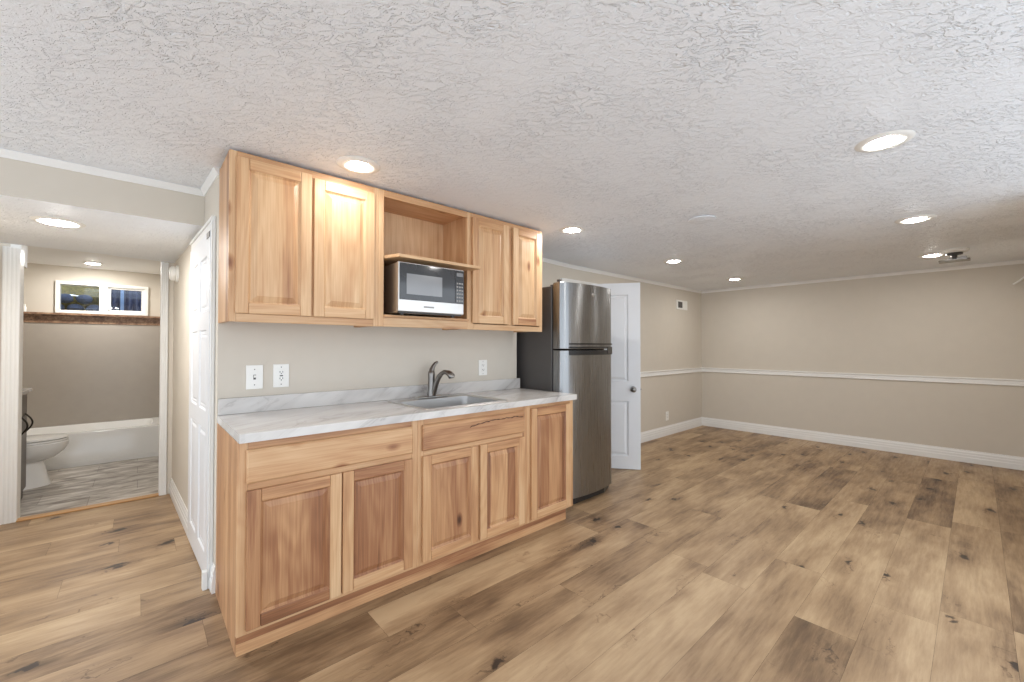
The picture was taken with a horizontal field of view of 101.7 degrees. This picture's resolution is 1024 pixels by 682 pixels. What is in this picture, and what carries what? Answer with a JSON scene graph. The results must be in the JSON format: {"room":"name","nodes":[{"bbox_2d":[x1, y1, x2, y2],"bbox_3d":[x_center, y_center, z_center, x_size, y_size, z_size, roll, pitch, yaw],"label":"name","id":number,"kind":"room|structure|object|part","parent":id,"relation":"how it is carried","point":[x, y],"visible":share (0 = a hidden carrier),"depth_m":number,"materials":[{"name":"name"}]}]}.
{"room":"basement kitchenette","nodes":[
{"label":"basement kitchenette","id":0,"kind":"room"},
{"bbox_2d":[0,243,10,365],"bbox_3d":[-3.946,0.204,2.796,0.750,2.200,0.120,1,-1,-42],"label":"wall","id":1,"kind":"structure","parent":0,"point":[1,244],"depth_m":2.98,"materials":[{"name":"beige paint"}]},
{"bbox_2d":[0,246,20,524],"bbox_3d":[-3.615,0.314,2.998,0.085,1.986,0.021,1,-1,-42],"label":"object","id":2,"kind":"structure","parent":1,"relation":"attached to","point":[11,256],"depth_m":2.99,"materials":[{"name":"white paint"}]},
{"bbox_2d":[10,244,23,518],"bbox_3d":[-3.648,0.210,3.063,0.050,2.196,0.120,1,-1,-42],"label":"trim","id":3,"kind":"structure","parent":1,"relation":"attached to","point":[11,245],"depth_m":3.08,"materials":[{"name":"white paint"}]},
{"bbox_2d":[24,245,27,267],"bbox_3d":[-3.719,-0.726,3.176,0.022,0.325,0.115,1,-1,-42],"label":"trim","id":4,"kind":"structure","parent":1,"relation":"attached to","point":[25,246],"depth_m":3.17,"materials":[{"name":"paint"}]},
{"bbox_2d":[24,263,160,316],"bbox_3d":[-5.186,0.231,4.956,1.550,2.200,0.150,1,-1,-42],"label":"wall","id":5,"kind":"structure","parent":0,"point":[39,279],"depth_m":4.87,"materials":[{"name":"beige paint"}]},
{"bbox_2d":[22,322,159,427],"bbox_3d":[-5.132,0.387,4.893,1.550,1.185,0.012,1,-1,-42],"label":"wall","id":6,"kind":"structure","parent":5,"relation":"attached to","point":[75,373],"depth_m":4.97,"materials":[{"name":"beige paint"}]},
{"bbox_2d":[23,314,159,325],"bbox_3d":[-5.128,-0.263,4.899,1.550,0.115,0.020,1,-1,-42],"label":"trim","id":7,"kind":"structure","parent":5,"relation":"attached to","point":[37,318],"depth_m":4.96,"materials":[{"name":"brown wood"}]},
{"bbox_2d":[23,312,159,317],"bbox_3d":[-5.103,-0.310,4.871,1.550,0.020,0.054,1,-1,-42],"label":"trim","id":8,"kind":"structure","parent":5,"relation":"attached to","point":[23,312],"depth_m":4.93,"materials":[{"name":"brown wood"}]},
{"bbox_2d":[55,280,147,315],"bbox_3d":[-4.983,-0.507,5.096,0.805,0.370,0.125,1,-1,-42],"label":"window","id":9,"kind":"structure","parent":5,"relation":"in","point":[70,297],"depth_m":5.04,"materials":[{"name":"white plastic"}]},
{"bbox_3d":[-5.132,-0.509,4.955,0.325,0.300,0.004,1,-1,-42],"label":"pane","id":10,"kind":"part","parent":9,"relation":"part of","materials":[{"name":"clear glass"}]},
{"bbox_3d":[-4.819,-0.506,5.213,0.335,0.300,0.020,1,-1,-42],"label":"sash","id":11,"kind":"part","parent":9,"relation":"part of","materials":[{"name":"white plastic"}]},
{"bbox_3d":[-4.842,-0.506,5.215,0.305,0.300,0.004,1,-1,-42],"label":"pane","id":12,"kind":"part","parent":9,"relation":"part of","materials":[{"name":"clear glass"}]},
{"bbox_2d":[27,246,160,274],"bbox_3d":[-4.326,-0.920,4.095,1.800,0.080,2.600,1,-1,-42],"label":"ceiling","id":13,"kind":"structure","parent":0,"point":[36,255],"depth_m":4.53,"materials":[{"name":"paint"}]},
{"bbox_2d":[83,262,102,264],"bbox_3d":[-4.691,-0.865,4.667,0.170,0.016,0.170,1,-1,-42],"label":"recessed light","id":14,"kind":"object","parent":13,"relation":"in","point":[91,263],"visible":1,"depth_m":4.64,"materials":[{"name":"white plastic"}]},
{"bbox_2d":[0,195,204,262],"bbox_3d":[-2.779,-0.724,2.693,1.132,0.080,1.550,1,-1,-42],"label":"ceiling","id":15,"kind":"structure","parent":0,"point":[105,232],"depth_m":2.61,"materials":[{"name":"white paint"}]},
{"bbox_2d":[30,216,85,227],"bbox_3d":[-2.614,-0.680,2.403,0.220,0.016,0.220,1,-1,-42],"label":"recessed light","id":16,"kind":"object","parent":15,"relation":"in","point":[60,222],"visible":1,"depth_m":2.37,"materials":[{"name":"white plastic"}]},
{"bbox_2d":[0,157,204,225],"bbox_3d":[-3.061,-0.806,1.473,3.182,0.212,0.110,1,-1,-42],"label":"wall header","id":17,"kind":"structure","parent":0,"point":[20,179],"depth_m":2.19,"materials":[{"name":"beige paint"}]},
{"bbox_2d":[0,148,202,195],"bbox_3d":[-3.016,-0.900,1.425,3.182,0.044,0.024,1,-1,-42],"label":"trim","id":18,"kind":"structure","parent":17,"relation":"attached to","point":[4,153],"depth_m":2.18,"materials":[{"name":"white paint"}]},
{"bbox_2d":[164,262,173,493],"bbox_3d":[-3.007,0.218,3.639,0.065,2.196,0.120,1,-1,-42],"label":"wall","id":19,"kind":"structure","parent":0,"point":[171,283],"depth_m":3.60,"materials":[{"name":"beige paint"}]},
{"bbox_2d":[158,262,168,495],"bbox_3d":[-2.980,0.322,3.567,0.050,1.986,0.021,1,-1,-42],"label":"trim","id":20,"kind":"structure","parent":19,"relation":"attached to","point":[164,266],"depth_m":3.56,"materials":[{"name":"white paint"}]},
{"bbox_2d":[172,176,218,566],"bbox_3d":[-3.048,0.219,3.884,0.200,2.200,4.600,1,-1,-42],"label":"wall","id":21,"kind":"structure","parent":0,"point":[181,311],"depth_m":3.08,"materials":[{"name":"beige paint"}]},
{"bbox_2d":[169,265,178,281],"bbox_3d":[-2.745,-0.547,3.384,0.059,0.136,0.136,1,-1,-42],"label":"smoke detector","id":22,"kind":"object","parent":21,"relation":"attached to","point":[173,271],"visible":1,"depth_m":3.35,"materials":[{"name":"white plastic"}]},
{"bbox_2d":[169,478,187,534],"bbox_3d":[-2.553,1.243,3.191,0.016,0.134,1.128,1,-1,-44],"label":"baseboard","id":23,"kind":"structure","parent":21,"relation":"attached to","point":[180,507],"depth_m":3.13,"materials":[{"name":"white paint"}]},
{"bbox_2d":[187,230,210,570],"bbox_3d":[-1.874,0.347,2.496,0.022,1.885,0.745,1,-1,-44],"label":"closet door","id":24,"kind":"structure","parent":21,"relation":"in","point":[200,256],"depth_m":2.46,"materials":[{"name":"white paint"}]},
{"bbox_2d":[190,215,215,588],"bbox_3d":[-1.863,0.319,2.488,0.020,1.965,0.807,1,-1,-44],"label":"trim","id":25,"kind":"structure","parent":21,"relation":"attached to","point":[210,224],"depth_m":2.20,"materials":[{"name":"white paint"}]},
{"bbox_2d":[201,569,207,590],"bbox_3d":[-1.610,1.251,2.182,0.024,0.095,0.035,1,-1,-42],"label":"trim","id":26,"kind":"structure","parent":21,"relation":"attached to","point":[204,580],"depth_m":2.17,"materials":[{"name":"white paint"}]},
{"bbox_2d":[201,167,218,196],"bbox_3d":[-1.692,-0.888,2.326,0.024,0.044,0.450,1,-1,-44],"label":"trim","id":27,"kind":"structure","parent":21,"relation":"attached to","point":[214,173],"depth_m":2.29,"materials":[{"name":"white paint"}]},
{"bbox_2d":[209,562,215,593],"bbox_3d":[-1.556,1.231,2.164,0.016,0.134,0.066,1,-1,-44],"label":"baseboard","id":28,"kind":"structure","parent":21,"relation":"attached to","point":[212,573],"depth_m":2.14,"materials":[{"name":"white paint"}]},
{"bbox_2d":[215,168,516,585],"bbox_3d":[-0.858,0.209,2.990,2.105,2.200,0.342,1,-1,-42],"label":"wall","id":29,"kind":"structure","parent":0,"point":[320,358],"depth_m":2.62,"materials":[{"name":"beige paint"}]},
{"bbox_2d":[246,365,262,389],"bbox_3d":[-1.397,0.196,2.263,0.080,0.130,0.018,1,-1,-42],"label":"light switch","id":30,"kind":"object","parent":29,"relation":"attached to","point":[254,373],"visible":1,"depth_m":2.27,"materials":[{"name":"white plastic"}]},
{"bbox_2d":[273,364,288,387],"bbox_3d":[-1.304,0.196,2.354,0.080,0.130,0.009,1,-1,-42],"label":"electrical outlet","id":31,"kind":"object","parent":29,"relation":"attached to","point":[280,371],"visible":1,"depth_m":2.35,"materials":[{"name":"white plastic"}]},
{"bbox_2d":[278,370,284,381],"bbox_3d":[-1.302,0.196,2.352,0.035,0.068,0.002,1,-1,-42],"label":"socket","id":32,"kind":"object","parent":31,"relation":"attached to","point":[281,373],"depth_m":2.35,"materials":[{"name":"white plastic"}]},
{"bbox_2d":[218,149,378,326],"bbox_3d":[-1.142,-0.486,2.280,0.721,0.800,0.342,1,-1,-42],"label":"upper cabinet","id":33,"kind":"object","parent":29,"relation":"attached to","point":[297,245],"visible":1,"depth_m":2.11,"materials":[{"name":"brown wood"}]},
{"bbox_3d":[-1.161,-0.495,2.046,0.329,0.733,0.019,1,-1,-42],"label":"door","id":34,"kind":"part","parent":33,"relation":"part of","materials":[{"name":"brown wood"}]},
{"bbox_3d":[-1.161,-0.495,2.046,0.229,0.633,0.015,1,-1,-42],"label":"raised panel","id":35,"kind":"part","parent":33,"relation":"part of","materials":[{"name":"brown wood"}]},
{"bbox_3d":[-0.908,-0.485,2.272,0.325,0.720,0.019,1,-1,-42],"label":"door","id":36,"kind":"part","parent":33,"relation":"part of","materials":[{"name":"brown wood"}]},
{"bbox_3d":[-0.908,-0.485,2.272,0.225,0.620,0.015,1,-1,-42],"label":"raised panel","id":37,"kind":"part","parent":33,"relation":"part of","materials":[{"name":"brown wood"}]},
{"bbox_2d":[218,378,519,414],"bbox_3d":[-0.727,0.351,2.861,2.125,0.084,0.020,1,-1,-42],"label":"backsplash","id":38,"kind":"structure","parent":29,"relation":"attached to","point":[226,406],"depth_m":2.58,"materials":[{"name":"stone"}]},
{"bbox_2d":[356,189,480,329],"bbox_3d":[-0.597,-0.480,2.712,0.666,0.800,0.427,1,-1,-42],"label":"upper cabinet","id":39,"kind":"object","parent":29,"relation":"attached to","point":[410,229],"visible":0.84,"depth_m":2.80,"materials":[{"name":"brown wood"}]},
{"bbox_2d":[383,261,463,317],"bbox_3d":[-0.602,-0.302,2.658,0.454,0.301,0.382,1,-1,-42],"label":"microwave","id":40,"kind":"object","parent":39,"relation":"in","point":[410,289],"visible":0.96,"depth_m":2.49,"materials":[{"name":"silver metal"}]},
{"bbox_3d":[-0.499,-0.343,2.498,0.378,0.211,0.004,1,-1,-42],"label":"glass panel","id":41,"kind":"part","parent":40,"relation":"part of","materials":[{"name":"black glass"}]},
{"bbox_3d":[-0.333,-0.341,2.647,0.064,0.211,0.004,1,-1,-42],"label":"control panel","id":42,"kind":"part","parent":40,"relation":"part of","materials":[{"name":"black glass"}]},
{"bbox_2d":[383,314,468,320],"bbox_3d":[-0.623,-0.143,2.740,0.605,0.015,0.324,1,-1,-42],"label":"shelf","id":43,"kind":"object","parent":39,"relation":"attached to","point":[385,317],"depth_m":2.57,"materials":[{"name":"brown wood"}]},
{"bbox_2d":[384,253,480,270],"bbox_3d":[-0.587,-0.488,2.714,0.648,0.018,0.418,1,-1,-42],"label":"shelf","id":44,"kind":"object","parent":39,"relation":"attached to","point":[393,258],"depth_m":2.56,"materials":[{"name":"brown wood"}]},
{"bbox_2d":[479,360,486,374],"bbox_3d":[-0.231,0.211,3.316,0.082,0.122,0.009,1,-1,-42],"label":"electrical outlet","id":45,"kind":"object","parent":29,"relation":"attached to","point":[482,363],"visible":1,"depth_m":3.31,"materials":[{"name":"white plastic"}]},
{"bbox_2d":[481,363,484,371],"bbox_3d":[-0.229,0.211,3.314,0.035,0.068,0.002,1,-1,-42],"label":"socket","id":46,"kind":"object","parent":45,"relation":"attached to","point":[482,364],"depth_m":3.31,"materials":[{"name":"white plastic"}]},
{"bbox_2d":[458,213,541,331],"bbox_3d":[-0.124,-0.474,3.193,0.707,0.800,0.342,1,-1,-42],"label":"upper cabinet","id":47,"kind":"object","parent":29,"relation":"attached to","point":[506,292],"visible":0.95,"depth_m":3.03,"materials":[{"name":"brown wood"}]},
{"bbox_3d":[-0.150,-0.484,2.953,0.330,0.725,0.019,1,-1,-42],"label":"door","id":48,"kind":"part","parent":47,"relation":"part of","materials":[{"name":"brown wood"}]},
{"bbox_3d":[-0.150,-0.484,2.953,0.230,0.625,0.015,1,-1,-42],"label":"raised panel","id":49,"kind":"part","parent":47,"relation":"part of","materials":[{"name":"brown wood"}]},
{"bbox_3d":[0.114,-0.480,3.190,0.293,0.725,0.019,1,-1,-42],"label":"door","id":50,"kind":"part","parent":47,"relation":"part of","materials":[{"name":"brown wood"}]},
{"bbox_3d":[0.114,-0.480,3.190,0.193,0.625,0.015,1,-1,-42],"label":"raised panel","id":51,"kind":"part","parent":47,"relation":"part of","materials":[{"name":"brown wood"}]},
{"bbox_2d":[0,0,1023,290],"bbox_3d":[0.821,-0.932,2.103,9.800,0.138,4.160,1,-1,-42],"label":"ceiling","id":52,"kind":"structure","parent":0,"point":[625,123],"depth_m":1.65,"materials":[{"name":"white paint"}]},
{"bbox_2d":[337,156,379,173],"bbox_3d":[-0.784,-0.894,2.137,0.210,0.016,0.210,1,-1,-42],"label":"recessed light","id":53,"kind":"object","parent":52,"relation":"in","point":[354,164],"visible":1,"depth_m":2.11,"materials":[{"name":"white plastic"}]},
{"bbox_2d":[559,226,584,233],"bbox_3d":[0.477,-0.878,3.311,0.210,0.016,0.210,1,-1,-42],"label":"recessed light","id":54,"kind":"object","parent":52,"relation":"in","point":[569,229],"visible":1,"depth_m":3.29,"materials":[{"name":"white plastic"}]},
{"bbox_2d":[663,259,684,263],"bbox_3d":[1.686,-0.826,4.343,0.210,0.016,0.210,1,-1,-42],"label":"recessed light","id":55,"kind":"object","parent":52,"relation":"in","point":[670,261],"visible":1,"depth_m":4.31,"materials":[{"name":"white plastic"}]},
{"bbox_2d":[688,215,716,223],"bbox_3d":[1.361,-0.865,2.983,0.190,0.010,0.190,1,-1,-42],"label":"cover plate","id":56,"kind":"object","parent":52,"relation":"attached to","point":[704,219],"visible":1,"depth_m":2.95,"materials":[{"name":"white plastic"}]},
{"bbox_2d":[726,278,743,280],"bbox_3d":[2.935,-0.811,5.491,0.210,0.016,0.210,1,-1,-42],"label":"recessed light","id":57,"kind":"object","parent":52,"relation":"in","point":[728,279],"visible":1,"depth_m":5.46,"materials":[{"name":"white plastic"}]},
{"bbox_2d":[854,130,915,152],"bbox_3d":[1.681,-0.895,1.883,0.210,0.016,0.210,1,-1,-42],"label":"recessed light","id":58,"kind":"object","parent":52,"relation":"in","point":[891,139],"visible":1,"depth_m":1.86,"materials":[{"name":"white plastic"}]},
{"bbox_2d":[895,214,935,223],"bbox_3d":[2.812,-0.843,2.908,0.210,0.016,0.210,1,-1,-42],"label":"recessed light","id":59,"kind":"object","parent":52,"relation":"in","point":[918,218],"visible":1,"depth_m":2.88,"materials":[{"name":"white plastic"}]},
{"bbox_2d":[917,253,942,257],"bbox_3d":[4.085,-0.828,4.050,0.210,0.016,0.210,1,-1,-42],"label":"recessed light","id":60,"kind":"object","parent":52,"relation":"in","point":[931,254],"visible":0.91,"depth_m":4.03,"materials":[{"name":"white plastic"}]},
{"bbox_2d":[938,248,970,263],"bbox_3d":[4.073,-0.787,3.838,0.190,0.104,0.200,1,-1,-42],"label":"ceiling mount","id":61,"kind":"structure","parent":52,"relation":"attached to","point":[954,252],"depth_m":3.81,"materials":[{"name":"white plastic"}]},
{"bbox_3d":[4.073,-0.779,3.838,0.110,0.060,0.110,1,-1,-42],"label":"stem","id":62,"kind":"part","parent":61,"relation":"part of","materials":[{"name":"grey metal"}]},
{"bbox_2d":[0,425,1023,681],"bbox_3d":[-0.506,1.346,3.552,9.800,0.060,8.470,1,-1,-42],"label":"floor","id":63,"kind":"structure","parent":0,"point":[730,555],"depth_m":2.18,"materials":[{"name":"wood"}]},
{"bbox_2d":[21,388,33,498],"bbox_3d":[-4.118,0.851,3.115,0.672,0.915,0.585,1,-1,-42],"label":"vanity cabinet","id":64,"kind":"object","parent":63,"relation":"on","point":[25,391],"visible":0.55,"depth_m":3.42,"materials":[{"name":"grey paint"}]},
{"bbox_3d":[-3.999,0.922,3.399,0.018,0.600,0.260,1,-1,-42],"label":"door","id":65,"kind":"part","parent":64,"relation":"part of","materials":[{"name":"grey paint"}]},
{"bbox_3d":[-3.999,0.524,3.404,0.018,0.175,0.260,1,-1,-42],"label":"drawer","id":66,"kind":"part","parent":64,"relation":"part of","materials":[{"name":"grey paint"}]},
{"bbox_3d":[-3.862,0.673,3.296,0.053,0.163,0.012,1,-1,-42],"label":"handle","id":67,"kind":"part","parent":64,"relation":"part of","materials":[{"name":"brown metal"}]},
{"bbox_3d":[-4.003,0.675,3.452,0.053,0.163,0.012,1,-1,-42],"label":"handle","id":68,"kind":"part","parent":64,"relation":"part of","materials":[{"name":"brown metal"}]},
{"bbox_2d":[24,433,68,489],"bbox_3d":[-4.489,0.940,3.657,0.835,0.750,0.450,1,-1,-42],"label":"toilet","id":69,"kind":"object","parent":63,"relation":"on","point":[40,447],"visible":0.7,"depth_m":3.75,"materials":[{"name":"white ceramic"}]},
{"bbox_3d":[-4.383,0.911,3.753,0.540,0.020,0.380,1,-1,-42],"label":"seat","id":70,"kind":"part","parent":69,"relation":"part of","materials":[{"name":"white ceramic"}]},
{"bbox_3d":[-4.383,0.885,3.753,0.540,0.026,0.380,1,-1,-42],"label":"lid","id":71,"kind":"part","parent":69,"relation":"part of","materials":[{"name":"white ceramic"}]},
{"bbox_2d":[16,493,158,521],"bbox_3d":[-3.304,1.305,3.289,0.785,0.012,0.075,1,-1,-42],"label":"trim","id":72,"kind":"structure","parent":63,"relation":"on","point":[20,519],"depth_m":3.25,"materials":[{"name":"brown wood"}]},
{"bbox_2d":[27,417,158,470],"bbox_3d":[-4.884,1.149,4.607,1.546,0.355,0.728,1,-1,-42],"label":"bathtub","id":73,"kind":"object","parent":63,"relation":"on","point":[120,440],"visible":0.62,"depth_m":4.62,"materials":[{"name":"white ceramic"}]},
{"bbox_2d":[215,420,417,653],"bbox_3d":[-1.012,0.861,2.195,0.825,0.875,0.617,1,-1,-42],"label":"base cabinet","id":74,"kind":"object","parent":63,"relation":"on","point":[304,523],"visible":0.94,"depth_m":1.91,"materials":[{"name":"brown wood"}]},
{"bbox_3d":[-0.953,0.909,1.846,0.384,0.574,0.019,1,-1,-42],"label":"door","id":75,"kind":"part","parent":74,"relation":"part of","materials":[{"name":"brown wood"}]},
{"bbox_3d":[-0.953,0.909,1.846,0.284,0.474,0.015,1,-1,-42],"label":"raised panel","id":76,"kind":"part","parent":74,"relation":"part of","materials":[{"name":"brown wood"}]},
{"bbox_3d":[-0.814,0.525,1.975,0.760,0.142,0.019,1,-1,-42],"label":"drawer","id":77,"kind":"part","parent":74,"relation":"part of","materials":[{"name":"brown wood"}]},
{"bbox_3d":[-0.669,0.913,2.101,0.368,0.574,0.019,1,-1,-42],"label":"door","id":78,"kind":"part","parent":74,"relation":"part of","materials":[{"name":"brown wood"}]},
{"bbox_3d":[-0.669,0.913,2.101,0.268,0.474,0.015,1,-1,-42],"label":"raised panel","id":79,"kind":"part","parent":74,"relation":"part of","materials":[{"name":"brown wood"}]},
{"bbox_2d":[217,378,576,443],"bbox_3d":[-0.520,0.367,2.634,2.133,0.122,0.634,1,-1,-42],"label":"countertop","id":80,"kind":"structure","parent":74,"relation":"on","point":[268,417],"depth_m":2.32,"materials":[{"name":"stone"}]},
{"bbox_2d":[414,361,454,398],"bbox_3d":[-0.509,0.265,2.844,0.260,0.248,0.212,1,-1,-42],"label":"faucet","id":81,"kind":"object","parent":80,"relation":"on","point":[433,382],"visible":1,"depth_m":2.87,"materials":[{"name":"silver metal"}]},
{"bbox_3d":[-0.561,0.384,2.899,0.260,0.010,0.056,1,-1,-42],"label":"deck plate","id":82,"kind":"part","parent":81,"relation":"part of","materials":[{"name":"silver metal"}]},
{"bbox_3d":[-0.549,0.187,2.912,0.073,0.091,0.042,1,-1,-42],"label":"lever","id":83,"kind":"part","parent":81,"relation":"part of","materials":[{"name":"silver metal"}]},
{"bbox_3d":[-0.502,0.289,2.867,0.151,0.183,0.042,0,-1,30],"label":"spout","id":84,"kind":"part","parent":81,"relation":"part of","materials":[{"name":"silver metal"}]},
{"bbox_2d":[387,393,507,409],"bbox_3d":[-0.421,0.478,2.725,0.622,0.183,0.520,1,-1,-42],"label":"sink","id":85,"kind":"object","parent":80,"relation":"in","point":[452,400],"visible":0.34,"depth_m":2.87,"materials":[{"name":"silver metal"}]},
{"bbox_2d":[235,509,565,656],"bbox_3d":[-0.370,1.263,2.392,2.048,0.077,0.013,1,-1,-42],"label":"toe kick","id":86,"kind":"object","parent":63,"relation":"on","point":[261,637],"visible":0.96,"depth_m":2.11,"materials":[{"name":"brown wood"}]},
{"bbox_2d":[417,406,526,566],"bbox_3d":[-0.399,0.830,2.744,0.819,0.797,0.619,1,-1,-42],"label":"base cabinet","id":87,"kind":"object","parent":63,"relation":"on","point":[472,467],"visible":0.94,"depth_m":2.47,"materials":[{"name":"brown wood"}]},
{"bbox_3d":[-0.348,0.917,2.389,0.374,0.574,0.019,1,-1,-42],"label":"door","id":88,"kind":"part","parent":87,"relation":"part of","materials":[{"name":"brown wood"}]},
{"bbox_3d":[-0.348,0.917,2.389,0.274,0.474,0.015,1,-1,-42],"label":"raised panel","id":89,"kind":"part","parent":87,"relation":"part of","materials":[{"name":"brown wood"}]},
{"bbox_3d":[-0.058,0.920,2.649,0.370,0.574,0.019,1,-1,-42],"label":"door","id":90,"kind":"part","parent":87,"relation":"part of","materials":[{"name":"brown wood"}]},
{"bbox_3d":[-0.058,0.920,2.649,0.270,0.474,0.015,1,-1,-42],"label":"raised panel","id":91,"kind":"part","parent":87,"relation":"part of","materials":[{"name":"brown wood"}]},
{"bbox_2d":[526,400,572,523],"bbox_3d":[0.085,0.836,3.180,0.481,0.797,0.617,1,-1,-42],"label":"base cabinet","id":92,"kind":"object","parent":63,"relation":"on","point":[549,425],"visible":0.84,"depth_m":2.93,"materials":[{"name":"brown wood"}]},
{"bbox_3d":[0.279,0.836,2.952,0.305,0.650,0.015,1,-1,-42],"label":"raised panel","id":93,"kind":"part","parent":92,"relation":"part of","materials":[{"name":"brown wood"}]},
{"bbox_2d":[517,279,611,503],"bbox_3d":[0.403,0.417,3.768,0.695,1.805,0.829,1,-1,-42],"label":"refrigerator","id":94,"kind":"object","parent":63,"relation":"on","point":[569,355],"visible":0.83,"depth_m":3.42,"materials":[{"name":"grey metal"}]},
{"bbox_3d":[0.630,0.668,3.512,0.687,1.181,0.136,1,-1,-42],"label":"fridge door","id":95,"kind":"part","parent":94,"relation":"part of","materials":[{"name":"silver metal"}]},
{"bbox_3d":[0.630,-0.200,3.522,0.687,0.531,0.136,1,-1,-42],"label":"freezer door","id":96,"kind":"part","parent":94,"relation":"part of","materials":[{"name":"silver metal"}]},
{"bbox_3d":[0.682,0.053,3.499,0.595,0.012,0.046,1,-1,-43],"label":"handle","id":97,"kind":"part","parent":94,"relation":"part of","materials":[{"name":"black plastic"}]},
{"bbox_3d":[0.682,0.098,3.499,0.595,0.037,0.046,1,-1,-43],"label":"handle","id":98,"kind":"part","parent":94,"relation":"part of","materials":[{"name":"black plastic"}]},
{"bbox_2d":[542,262,701,431],"bbox_3d":[1.444,0.240,5.365,4.495,2.200,0.120,1,-1,-42],"label":"wall","id":99,"kind":"structure","parent":0,"point":[670,337],"depth_m":5.95,"materials":[{"name":"beige paint"}]},
{"bbox_2d":[561,278,596,283],"bbox_3d":[0.854,0.330,4.738,0.870,2.005,0.024,1,-1,-42],"label":"trim","id":100,"kind":"structure","parent":99,"relation":"attached to","point":[563,279],"depth_m":4.60,"materials":[{"name":"white paint"}]},
{"bbox_2d":[588,283,640,469],"bbox_3d":[0.943,0.360,4.401,0.807,1.920,0.171,0,-1,16],"label":"door","id":101,"kind":"structure","parent":99,"relation":"in","point":[625,297],"depth_m":4.31,"materials":[{"name":"white paint"}]},
{"bbox_3d":[1.254,0.497,4.308,0.062,0.062,0.171,0,-1,12],"label":"knob","id":102,"kind":"part","parent":101,"relation":"part of","materials":[{"name":"silver metal"}]},
{"bbox_2d":[542,257,701,292],"bbox_3d":[1.448,-0.830,5.285,4.375,0.082,0.024,1,-1,-42],"label":"trim","id":103,"kind":"structure","parent":99,"relation":"attached to","point":[543,259],"depth_m":5.07,"materials":[{"name":"white paint"}]},
{"bbox_2d":[665,411,668,420],"bbox_3d":[2.221,1.074,5.966,0.085,0.125,0.009,1,-1,-42],"label":"electrical outlet","id":104,"kind":"object","parent":99,"relation":"attached to","point":[667,412],"visible":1,"depth_m":5.96,"materials":[{"name":"white plastic"}]},
{"bbox_2d":[640,367,701,376],"bbox_3d":[2.127,0.450,5.882,2.545,0.070,0.020,1,-1,-42],"label":"trim","id":105,"kind":"structure","parent":99,"relation":"attached to","point":[688,370],"depth_m":6.01,"materials":[{"name":"white paint"}]},
{"bbox_2d":[641,417,702,442],"bbox_3d":[2.125,1.280,5.873,2.545,0.134,0.016,1,-1,-42],"label":"baseboard","id":106,"kind":"structure","parent":99,"relation":"attached to","point":[660,432],"depth_m":6.00,"materials":[{"name":"white paint"}]},
{"bbox_2d":[676,300,686,309],"bbox_3d":[2.568,-0.542,6.291,0.340,0.140,0.017,1,-1,-42],"label":"air vent","id":107,"kind":"object","parent":99,"relation":"in","point":[682,305],"visible":1,"depth_m":6.27,"materials":[{"name":"white plastic"}]},
{"bbox_2d":[701,264,1023,456],"bbox_3d":[4.225,0.245,5.542,0.120,2.200,3.332,1,-1,-42],"label":"wall","id":108,"kind":"structure","parent":0,"point":[969,323],"depth_m":5.11,"materials":[{"name":"beige paint"}]},
{"bbox_2d":[701,260,1023,293],"bbox_3d":[4.172,-0.806,5.507,0.024,0.044,3.332,1,-1,-42],"label":"trim","id":109,"kind":"structure","parent":108,"relation":"attached to","point":[1018,261],"depth_m":5.11,"materials":[{"name":"white paint"}]},
{"bbox_2d":[702,417,1023,470],"bbox_3d":[4.173,1.277,5.483,0.016,0.134,3.332,1,-1,-42],"label":"baseboard","id":110,"kind":"structure","parent":108,"relation":"attached to","point":[975,457],"depth_m":5.10,"materials":[{"name":"white paint"}]},
{"bbox_2d":[702,367,1023,385],"bbox_3d":[4.173,0.447,5.492,0.020,0.070,3.332,1,-1,-42],"label":"trim","id":111,"kind":"structure","parent":108,"relation":"attached to","point":[938,379],"depth_m":5.10,"materials":[{"name":"white paint"}]}
]}

